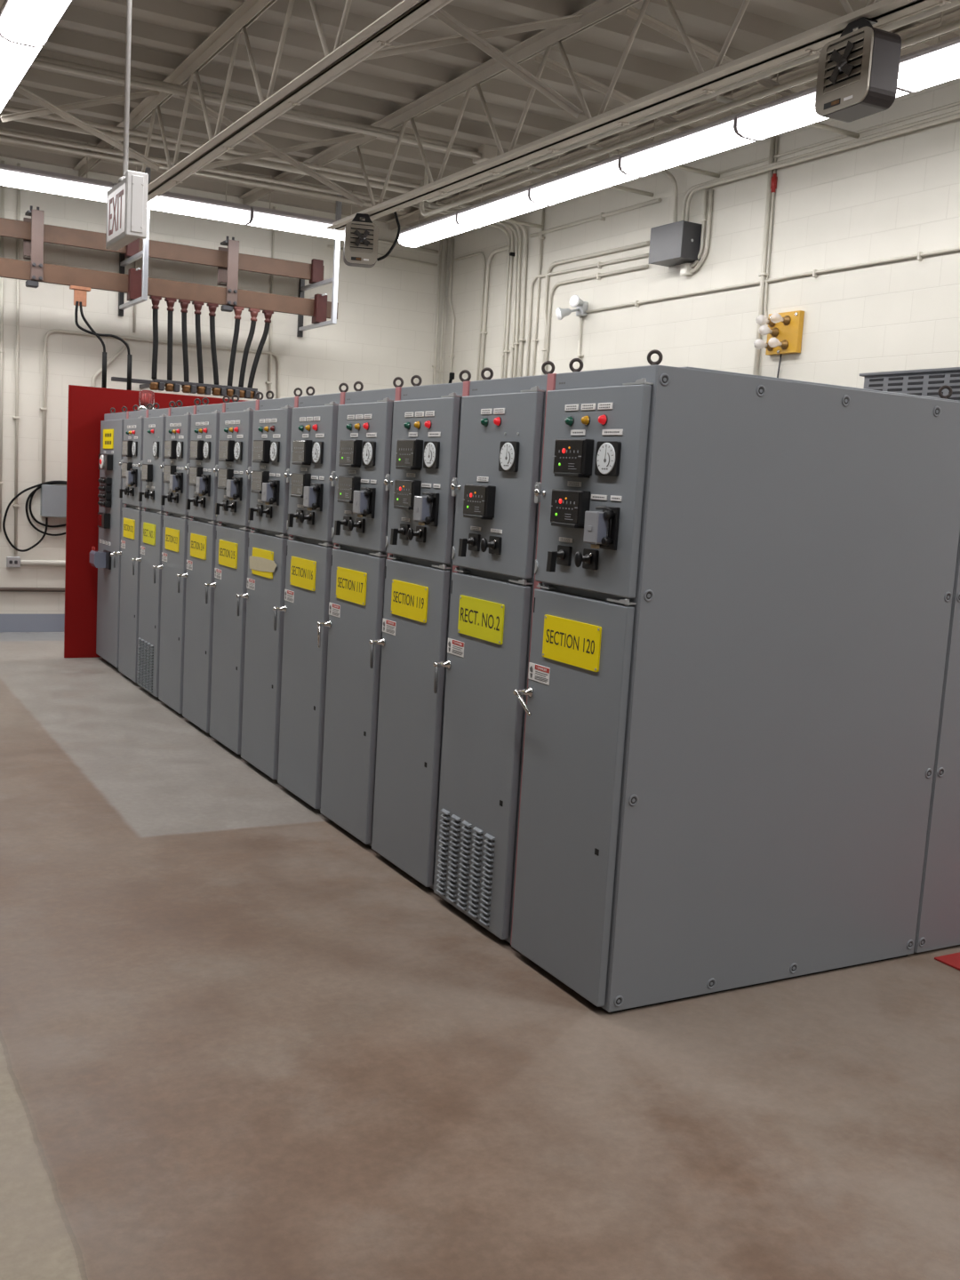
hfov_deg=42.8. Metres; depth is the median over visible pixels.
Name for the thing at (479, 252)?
conduit
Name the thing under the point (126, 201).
exit sign
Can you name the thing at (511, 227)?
conduit
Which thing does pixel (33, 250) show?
strap
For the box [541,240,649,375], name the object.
conduit
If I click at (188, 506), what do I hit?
switch
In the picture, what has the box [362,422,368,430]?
lamp
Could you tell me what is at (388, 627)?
print
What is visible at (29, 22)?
fluorescent light
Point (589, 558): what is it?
switch
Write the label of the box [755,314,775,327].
bulb
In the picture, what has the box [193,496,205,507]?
switch
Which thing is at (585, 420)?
lamp
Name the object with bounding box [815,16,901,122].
heater
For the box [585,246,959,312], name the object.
conduit
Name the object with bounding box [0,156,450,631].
wall
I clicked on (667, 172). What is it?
conduit
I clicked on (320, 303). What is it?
bracket
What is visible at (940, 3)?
conduit
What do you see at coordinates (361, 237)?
heater
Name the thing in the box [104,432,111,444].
print
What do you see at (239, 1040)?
floor
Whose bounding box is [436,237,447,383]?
conduit
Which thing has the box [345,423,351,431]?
lamp
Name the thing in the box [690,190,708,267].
conduit
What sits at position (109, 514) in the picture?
tall cabinet
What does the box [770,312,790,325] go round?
bulb
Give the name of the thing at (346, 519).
switch
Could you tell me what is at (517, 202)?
fluorescent light
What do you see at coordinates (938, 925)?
electrical cabinet
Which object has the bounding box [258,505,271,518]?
switch
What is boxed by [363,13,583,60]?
brace
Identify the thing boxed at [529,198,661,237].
conduit
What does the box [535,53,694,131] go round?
brace
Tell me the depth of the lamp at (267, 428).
6.56 m
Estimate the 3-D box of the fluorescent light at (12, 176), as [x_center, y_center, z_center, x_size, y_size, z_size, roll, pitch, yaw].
[-3.674,-3.971,10.177,1.190,0.460,0.250,-1,8,-29]
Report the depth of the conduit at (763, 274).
8.95 m
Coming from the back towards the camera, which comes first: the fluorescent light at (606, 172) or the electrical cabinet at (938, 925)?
the fluorescent light at (606, 172)
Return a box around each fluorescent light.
[0,0,71,46]
[0,33,45,100]
[0,98,9,112]
[0,141,113,201]
[112,165,251,224]
[245,175,352,239]
[397,192,479,247]
[456,165,549,228]
[529,131,644,205]
[620,89,761,176]
[736,72,916,140]
[896,11,959,92]
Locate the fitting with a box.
[680,263,693,276]
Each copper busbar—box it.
[0,217,324,279]
[0,257,338,319]
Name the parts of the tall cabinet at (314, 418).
handle, door knob, latch plate, door, door, label plate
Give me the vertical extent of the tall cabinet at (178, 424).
2.102 m
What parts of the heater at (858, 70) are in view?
panel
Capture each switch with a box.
[97,491,111,500]
[97,499,111,507]
[98,476,111,484]
[98,484,111,492]
[119,486,128,497]
[124,487,134,495]
[138,488,149,501]
[144,489,154,499]
[160,492,172,504]
[167,493,178,503]
[185,496,198,509]
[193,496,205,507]
[215,499,228,514]
[223,500,236,512]
[248,504,263,519]
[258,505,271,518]
[287,509,303,527]
[299,511,314,525]
[334,516,351,535]
[348,518,365,533]
[390,523,409,544]
[407,526,426,543]
[457,533,480,556]
[480,536,502,554]
[545,544,572,572]
[574,548,599,569]
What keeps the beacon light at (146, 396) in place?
on the tall cabinet at (132, 443)
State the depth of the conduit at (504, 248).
12.56 m
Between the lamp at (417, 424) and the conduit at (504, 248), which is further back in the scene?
the conduit at (504, 248)
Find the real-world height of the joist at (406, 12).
0.646 m
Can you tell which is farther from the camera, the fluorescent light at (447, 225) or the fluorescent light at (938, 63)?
the fluorescent light at (447, 225)
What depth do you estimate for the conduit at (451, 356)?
13.22 m
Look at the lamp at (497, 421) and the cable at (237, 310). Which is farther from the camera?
the cable at (237, 310)
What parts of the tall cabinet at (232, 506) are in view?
handle, door, door, label plate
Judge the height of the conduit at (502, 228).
2.249 m
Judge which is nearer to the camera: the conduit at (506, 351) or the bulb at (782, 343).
the bulb at (782, 343)
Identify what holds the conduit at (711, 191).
attached to the wall at (898, 196)
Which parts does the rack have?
wall arm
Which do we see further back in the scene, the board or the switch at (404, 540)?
the board
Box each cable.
[69,285,132,390]
[149,296,161,379]
[164,297,176,380]
[178,299,190,382]
[192,301,204,383]
[206,303,218,384]
[227,305,244,385]
[238,308,260,387]
[247,310,273,388]
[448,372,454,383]
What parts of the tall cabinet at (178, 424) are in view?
handle, door, door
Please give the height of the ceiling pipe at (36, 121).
0.050 m
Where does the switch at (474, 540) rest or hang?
attached to the tall cabinet at (493, 556)
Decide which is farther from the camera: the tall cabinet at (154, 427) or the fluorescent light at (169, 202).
the fluorescent light at (169, 202)
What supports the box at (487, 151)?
attached to the ceiling pipe at (38, 57)
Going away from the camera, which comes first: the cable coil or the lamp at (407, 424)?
the lamp at (407, 424)
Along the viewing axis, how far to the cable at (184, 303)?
11.51 m
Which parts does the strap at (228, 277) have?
plate, plate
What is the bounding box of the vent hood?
[859,367,959,400]
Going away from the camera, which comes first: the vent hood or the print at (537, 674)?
the print at (537, 674)
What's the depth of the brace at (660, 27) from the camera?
6.90 m
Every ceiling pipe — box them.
[0,111,414,193]
[0,128,388,202]
[0,135,378,207]
[2,104,420,188]
[31,59,481,158]
[34,55,478,152]
[419,19,959,216]
[424,0,959,202]
[428,203,542,228]
[528,166,653,197]
[587,144,719,177]
[716,95,859,138]
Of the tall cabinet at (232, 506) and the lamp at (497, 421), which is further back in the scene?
the tall cabinet at (232, 506)
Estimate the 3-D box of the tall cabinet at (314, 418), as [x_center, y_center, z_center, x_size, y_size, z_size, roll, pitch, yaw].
[-0.295,-0.227,6.489,1.503,2.102,0.610,-1,8,-29]
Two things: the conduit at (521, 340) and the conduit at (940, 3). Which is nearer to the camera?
the conduit at (940, 3)
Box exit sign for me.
[105,0,148,250]
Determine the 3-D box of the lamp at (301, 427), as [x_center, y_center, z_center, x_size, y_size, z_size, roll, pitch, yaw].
[-0.896,-1.058,6.119,0.022,0.034,0.034,-1,8,-29]
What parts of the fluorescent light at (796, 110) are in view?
hanger rod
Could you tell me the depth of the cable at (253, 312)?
11.82 m
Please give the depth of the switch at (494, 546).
4.42 m
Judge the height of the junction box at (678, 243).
0.280 m
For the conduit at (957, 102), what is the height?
0.024 m
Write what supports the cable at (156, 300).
hanging from the copper busbar at (9, 268)
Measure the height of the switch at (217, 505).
0.087 m
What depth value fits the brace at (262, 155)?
9.16 m
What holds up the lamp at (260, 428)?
attached to the tall cabinet at (268, 517)
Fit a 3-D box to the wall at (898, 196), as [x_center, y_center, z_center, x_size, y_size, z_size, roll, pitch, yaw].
[3.319,-1.261,7.043,0.200,4.440,15.140,-1,8,-29]
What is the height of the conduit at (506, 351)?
2.249 m
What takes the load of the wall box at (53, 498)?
attached to the wall at (384, 331)
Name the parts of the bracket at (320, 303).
arm, arm, post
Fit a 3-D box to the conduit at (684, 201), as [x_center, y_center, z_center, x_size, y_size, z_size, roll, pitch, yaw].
[3.800,-2.809,5.844,0.032,0.327,9.037,-1,8,-29]
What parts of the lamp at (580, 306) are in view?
lamp glass, lamp glass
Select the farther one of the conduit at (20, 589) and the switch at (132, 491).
the conduit at (20, 589)
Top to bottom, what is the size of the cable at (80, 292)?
0.900 m
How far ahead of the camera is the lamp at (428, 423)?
4.89 m
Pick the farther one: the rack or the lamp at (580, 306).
the rack
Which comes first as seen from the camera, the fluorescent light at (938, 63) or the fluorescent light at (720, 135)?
the fluorescent light at (938, 63)
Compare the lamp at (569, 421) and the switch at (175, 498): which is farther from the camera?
the switch at (175, 498)
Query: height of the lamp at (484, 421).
0.034 m
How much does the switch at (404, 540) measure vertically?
0.087 m
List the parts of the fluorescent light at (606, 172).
hanger rod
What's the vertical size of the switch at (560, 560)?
0.087 m
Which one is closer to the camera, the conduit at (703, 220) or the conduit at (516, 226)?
the conduit at (703, 220)
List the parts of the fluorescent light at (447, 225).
hanger rod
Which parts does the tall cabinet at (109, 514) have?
door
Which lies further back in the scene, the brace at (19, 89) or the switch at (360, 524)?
the brace at (19, 89)
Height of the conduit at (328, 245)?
0.043 m
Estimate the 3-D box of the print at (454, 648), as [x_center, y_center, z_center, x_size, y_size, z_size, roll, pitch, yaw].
[-0.095,0.032,4.728,0.001,0.043,0.120,-1,8,-29]
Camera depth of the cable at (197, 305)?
11.58 m
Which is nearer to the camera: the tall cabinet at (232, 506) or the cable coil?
the tall cabinet at (232, 506)
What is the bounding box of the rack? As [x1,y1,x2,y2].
[111,376,259,399]
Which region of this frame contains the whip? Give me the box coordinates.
[376,211,399,261]
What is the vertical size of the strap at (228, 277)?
0.695 m
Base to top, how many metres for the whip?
0.516 m
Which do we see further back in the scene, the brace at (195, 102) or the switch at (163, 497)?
the brace at (195, 102)
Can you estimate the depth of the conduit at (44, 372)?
11.54 m
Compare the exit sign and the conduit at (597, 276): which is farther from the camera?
the conduit at (597, 276)
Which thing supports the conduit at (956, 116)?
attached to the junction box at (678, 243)
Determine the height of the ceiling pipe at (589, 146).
0.040 m
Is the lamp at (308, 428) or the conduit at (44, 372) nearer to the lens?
the lamp at (308, 428)
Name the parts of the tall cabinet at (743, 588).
handle, strike plate, latch plate, door knob, label plate, label plate, door, label plate, label plate, label plate, door, label plate, label plate, label plate, label plate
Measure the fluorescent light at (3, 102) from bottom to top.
0.460 m
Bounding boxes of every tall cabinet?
[89,406,127,669]
[112,403,152,682]
[131,400,175,696]
[152,398,200,713]
[176,395,230,733]
[204,392,263,754]
[236,387,302,780]
[272,383,348,810]
[316,376,403,846]
[368,369,471,889]
[432,360,554,943]
[510,349,959,1013]
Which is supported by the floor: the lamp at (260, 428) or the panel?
the panel
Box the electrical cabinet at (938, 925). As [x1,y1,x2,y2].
[859,367,959,952]
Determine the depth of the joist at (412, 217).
8.82 m
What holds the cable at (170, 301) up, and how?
hanging from the copper busbar at (9, 268)
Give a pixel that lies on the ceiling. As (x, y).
(164, 33)
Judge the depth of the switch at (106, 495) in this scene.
9.81 m
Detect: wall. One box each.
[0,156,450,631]
[442,77,959,388]
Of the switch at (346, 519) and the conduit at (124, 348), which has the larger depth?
the conduit at (124, 348)
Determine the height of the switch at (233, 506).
0.064 m
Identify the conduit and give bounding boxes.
[0,160,4,531]
[0,587,64,591]
[12,162,20,554]
[20,560,65,565]
[40,328,279,482]
[91,343,128,386]
[132,260,136,332]
[157,0,453,196]
[265,206,275,397]
[327,244,437,265]
[370,0,951,220]
[378,239,438,253]
[410,204,510,378]
[416,202,513,378]
[424,200,518,377]
[432,239,442,384]
[435,200,521,377]
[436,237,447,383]
[448,238,455,375]
[450,200,527,376]
[455,251,485,380]
[478,244,511,380]
[525,253,648,375]
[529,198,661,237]
[531,208,544,375]
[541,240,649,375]
[544,264,648,370]
[576,316,583,368]
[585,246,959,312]
[608,152,678,222]
[680,109,959,220]
[685,112,959,221]
[689,189,713,273]
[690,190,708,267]
[710,101,959,176]
[752,136,775,375]
[763,136,778,325]
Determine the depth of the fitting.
9.71 m
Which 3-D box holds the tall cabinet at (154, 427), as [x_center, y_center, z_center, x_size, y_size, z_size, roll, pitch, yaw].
[-1.776,-0.654,9.127,1.503,2.102,0.610,-1,8,-29]
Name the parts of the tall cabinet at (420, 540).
handle, strike plate, latch plate, door knob, label plate, label plate, label plate, door, label plate, label plate, door, label plate, label plate, label plate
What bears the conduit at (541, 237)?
attached to the wall at (898, 196)
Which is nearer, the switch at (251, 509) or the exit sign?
the exit sign
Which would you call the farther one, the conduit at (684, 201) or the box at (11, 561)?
the box at (11, 561)
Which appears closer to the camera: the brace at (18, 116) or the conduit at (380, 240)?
the brace at (18, 116)
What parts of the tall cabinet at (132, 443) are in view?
handle, door, door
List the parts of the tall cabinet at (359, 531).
handle, latch plate, door knob, label plate, door, label plate, label plate, door, label plate, label plate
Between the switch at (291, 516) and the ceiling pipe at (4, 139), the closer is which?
the switch at (291, 516)
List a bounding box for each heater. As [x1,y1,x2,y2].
[343,213,378,267]
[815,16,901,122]
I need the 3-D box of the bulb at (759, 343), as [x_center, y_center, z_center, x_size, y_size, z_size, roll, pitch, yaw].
[2.043,-2.134,8.855,0.152,0.073,0.072,-1,8,-29]
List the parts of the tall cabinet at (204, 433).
handle, door, door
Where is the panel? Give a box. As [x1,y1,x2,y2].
[64,384,246,657]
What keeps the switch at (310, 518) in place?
attached to the tall cabinet at (314, 418)
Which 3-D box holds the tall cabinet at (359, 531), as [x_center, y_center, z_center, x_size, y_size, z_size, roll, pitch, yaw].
[0.001,-0.141,5.961,1.503,2.102,0.610,-1,8,-29]
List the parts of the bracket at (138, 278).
arm, arm, post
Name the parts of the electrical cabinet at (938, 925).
panel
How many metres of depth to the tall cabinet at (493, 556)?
4.50 m
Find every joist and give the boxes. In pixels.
[0,0,4,8]
[72,0,447,201]
[238,0,938,231]
[384,8,959,230]
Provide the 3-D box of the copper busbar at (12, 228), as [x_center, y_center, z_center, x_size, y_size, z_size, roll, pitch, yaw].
[-4.628,-3.621,10.527,7.020,0.153,0.040,-1,8,-29]
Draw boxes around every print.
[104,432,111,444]
[329,605,339,615]
[383,621,394,633]
[448,641,463,655]
[529,666,548,682]
[831,99,839,105]
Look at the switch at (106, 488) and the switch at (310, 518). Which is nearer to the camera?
the switch at (310, 518)
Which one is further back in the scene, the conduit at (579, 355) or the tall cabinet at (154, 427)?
the conduit at (579, 355)
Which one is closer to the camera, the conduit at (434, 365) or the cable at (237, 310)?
the cable at (237, 310)
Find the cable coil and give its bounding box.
[2,480,66,551]
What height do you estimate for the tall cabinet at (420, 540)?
2.102 m
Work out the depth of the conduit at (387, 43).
6.39 m
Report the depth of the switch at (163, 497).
8.24 m
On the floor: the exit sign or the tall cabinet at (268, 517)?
the tall cabinet at (268, 517)
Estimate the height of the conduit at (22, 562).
0.046 m
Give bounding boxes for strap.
[23,205,44,287]
[216,236,239,311]
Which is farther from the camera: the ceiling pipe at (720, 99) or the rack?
the rack
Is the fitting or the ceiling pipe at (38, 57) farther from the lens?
the fitting
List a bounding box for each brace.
[0,89,159,122]
[14,84,159,170]
[178,96,365,207]
[197,132,364,171]
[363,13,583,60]
[432,8,583,118]
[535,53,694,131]
[625,6,795,96]
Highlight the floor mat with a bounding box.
[934,952,959,970]
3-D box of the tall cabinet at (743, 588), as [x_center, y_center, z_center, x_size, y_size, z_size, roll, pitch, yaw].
[0.892,0.113,4.374,1.503,2.108,0.618,-1,8,-29]
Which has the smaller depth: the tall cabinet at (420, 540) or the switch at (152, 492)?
the tall cabinet at (420, 540)
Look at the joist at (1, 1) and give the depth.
5.50 m
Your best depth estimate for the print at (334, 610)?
5.78 m
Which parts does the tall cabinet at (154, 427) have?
handle, door, door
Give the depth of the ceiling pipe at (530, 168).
9.95 m
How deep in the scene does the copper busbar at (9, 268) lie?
11.38 m
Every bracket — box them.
[118,167,151,316]
[296,194,342,337]
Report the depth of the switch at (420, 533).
4.95 m
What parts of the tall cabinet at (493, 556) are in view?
handle, strike plate, latch plate, door knob, label plate, door, label plate, label plate, label plate, door, label plate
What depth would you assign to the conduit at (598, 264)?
11.42 m
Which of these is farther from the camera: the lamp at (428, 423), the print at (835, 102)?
the print at (835, 102)
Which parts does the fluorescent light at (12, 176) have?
hanger rod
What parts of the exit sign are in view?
panel, frame, rod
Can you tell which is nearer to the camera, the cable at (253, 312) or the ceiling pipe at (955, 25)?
the ceiling pipe at (955, 25)
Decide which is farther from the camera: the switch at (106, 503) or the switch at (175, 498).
the switch at (106, 503)
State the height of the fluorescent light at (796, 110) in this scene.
0.460 m
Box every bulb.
[753,338,773,351]
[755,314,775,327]
[759,325,778,336]
[768,337,788,349]
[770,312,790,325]
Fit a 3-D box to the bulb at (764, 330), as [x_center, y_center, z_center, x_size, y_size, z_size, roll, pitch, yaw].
[2.068,-2.222,8.808,0.152,0.073,0.072,-1,8,-29]
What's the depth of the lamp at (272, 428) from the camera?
6.47 m
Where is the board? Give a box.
[753,310,804,377]
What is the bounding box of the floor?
[0,632,959,1279]
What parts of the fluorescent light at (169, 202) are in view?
hanger rod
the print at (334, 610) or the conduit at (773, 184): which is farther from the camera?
the conduit at (773, 184)
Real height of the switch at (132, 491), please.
0.064 m
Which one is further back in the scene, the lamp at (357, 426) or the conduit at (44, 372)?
the conduit at (44, 372)
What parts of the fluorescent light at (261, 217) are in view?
hanger rod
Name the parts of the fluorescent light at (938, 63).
hanger rod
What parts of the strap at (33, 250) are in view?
plate, plate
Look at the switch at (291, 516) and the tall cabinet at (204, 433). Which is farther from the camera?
the tall cabinet at (204, 433)
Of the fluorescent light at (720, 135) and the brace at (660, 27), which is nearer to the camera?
the brace at (660, 27)
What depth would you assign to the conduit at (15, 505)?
11.34 m
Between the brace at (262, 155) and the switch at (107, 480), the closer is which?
the brace at (262, 155)
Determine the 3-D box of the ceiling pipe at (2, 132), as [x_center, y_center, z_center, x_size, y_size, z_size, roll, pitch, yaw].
[-4.165,-4.027,9.517,7.850,0.034,0.036,-1,8,-29]
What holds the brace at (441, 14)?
attached to the joist at (406, 12)
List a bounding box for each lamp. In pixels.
[257,425,263,432]
[264,425,269,431]
[270,425,274,431]
[298,424,303,431]
[304,424,311,431]
[312,424,318,431]
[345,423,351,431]
[354,422,360,430]
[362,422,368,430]
[403,421,410,429]
[414,420,420,429]
[424,420,431,428]
[480,417,488,426]
[493,416,501,426]
[556,295,587,319]
[564,416,574,426]
[580,415,590,425]
[598,414,607,424]
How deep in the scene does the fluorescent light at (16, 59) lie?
6.94 m
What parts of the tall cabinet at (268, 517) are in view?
handle, latch plate, door, door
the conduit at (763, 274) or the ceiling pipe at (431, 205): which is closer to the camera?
the conduit at (763, 274)
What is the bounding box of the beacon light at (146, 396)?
[137,389,154,410]
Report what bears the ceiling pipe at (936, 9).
attached to the ceiling
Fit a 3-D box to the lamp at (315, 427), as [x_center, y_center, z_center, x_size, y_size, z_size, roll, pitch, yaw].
[-0.804,-1.033,5.955,0.022,0.034,0.034,-1,8,-29]
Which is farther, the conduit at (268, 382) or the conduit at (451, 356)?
the conduit at (451, 356)
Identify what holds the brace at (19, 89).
attached to the joist at (1, 1)
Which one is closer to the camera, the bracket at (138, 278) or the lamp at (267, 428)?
the lamp at (267, 428)
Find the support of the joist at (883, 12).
attached to the ceiling
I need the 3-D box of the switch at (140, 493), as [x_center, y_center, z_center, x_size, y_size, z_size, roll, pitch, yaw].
[-2.413,-1.037,8.792,0.063,0.087,0.072,-1,8,-29]
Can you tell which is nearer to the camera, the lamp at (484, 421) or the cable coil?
the lamp at (484, 421)
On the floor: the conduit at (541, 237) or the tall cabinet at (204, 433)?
the tall cabinet at (204, 433)
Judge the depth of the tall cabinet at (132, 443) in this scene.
9.25 m
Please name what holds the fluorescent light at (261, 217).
hanging from the ceiling
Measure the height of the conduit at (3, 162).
3.330 m
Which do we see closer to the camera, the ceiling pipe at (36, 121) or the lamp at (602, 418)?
the lamp at (602, 418)
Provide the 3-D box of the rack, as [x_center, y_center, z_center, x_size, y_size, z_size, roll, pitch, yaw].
[-2.885,-2.420,11.800,1.400,0.101,0.585,-1,8,-29]
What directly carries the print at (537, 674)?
attached to the tall cabinet at (743, 588)
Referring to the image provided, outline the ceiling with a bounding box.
[0,0,959,226]
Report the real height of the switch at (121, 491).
0.087 m
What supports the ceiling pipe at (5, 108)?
attached to the joist at (406, 12)
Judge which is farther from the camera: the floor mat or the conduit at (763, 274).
the conduit at (763, 274)
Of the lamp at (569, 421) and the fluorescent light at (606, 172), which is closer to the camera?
the lamp at (569, 421)
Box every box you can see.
[6,556,20,567]
[40,484,66,517]
[472,144,497,163]
[648,220,702,266]
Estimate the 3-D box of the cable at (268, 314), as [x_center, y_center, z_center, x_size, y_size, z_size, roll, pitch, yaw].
[-2.133,-2.818,11.901,0.252,0.759,0.078,-3,10,-41]
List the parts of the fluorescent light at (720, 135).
hanger rod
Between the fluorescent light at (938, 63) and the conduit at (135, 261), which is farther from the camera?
the conduit at (135, 261)
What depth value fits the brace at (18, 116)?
8.43 m
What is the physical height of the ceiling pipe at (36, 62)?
0.032 m
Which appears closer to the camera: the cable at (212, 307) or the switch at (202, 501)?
the switch at (202, 501)

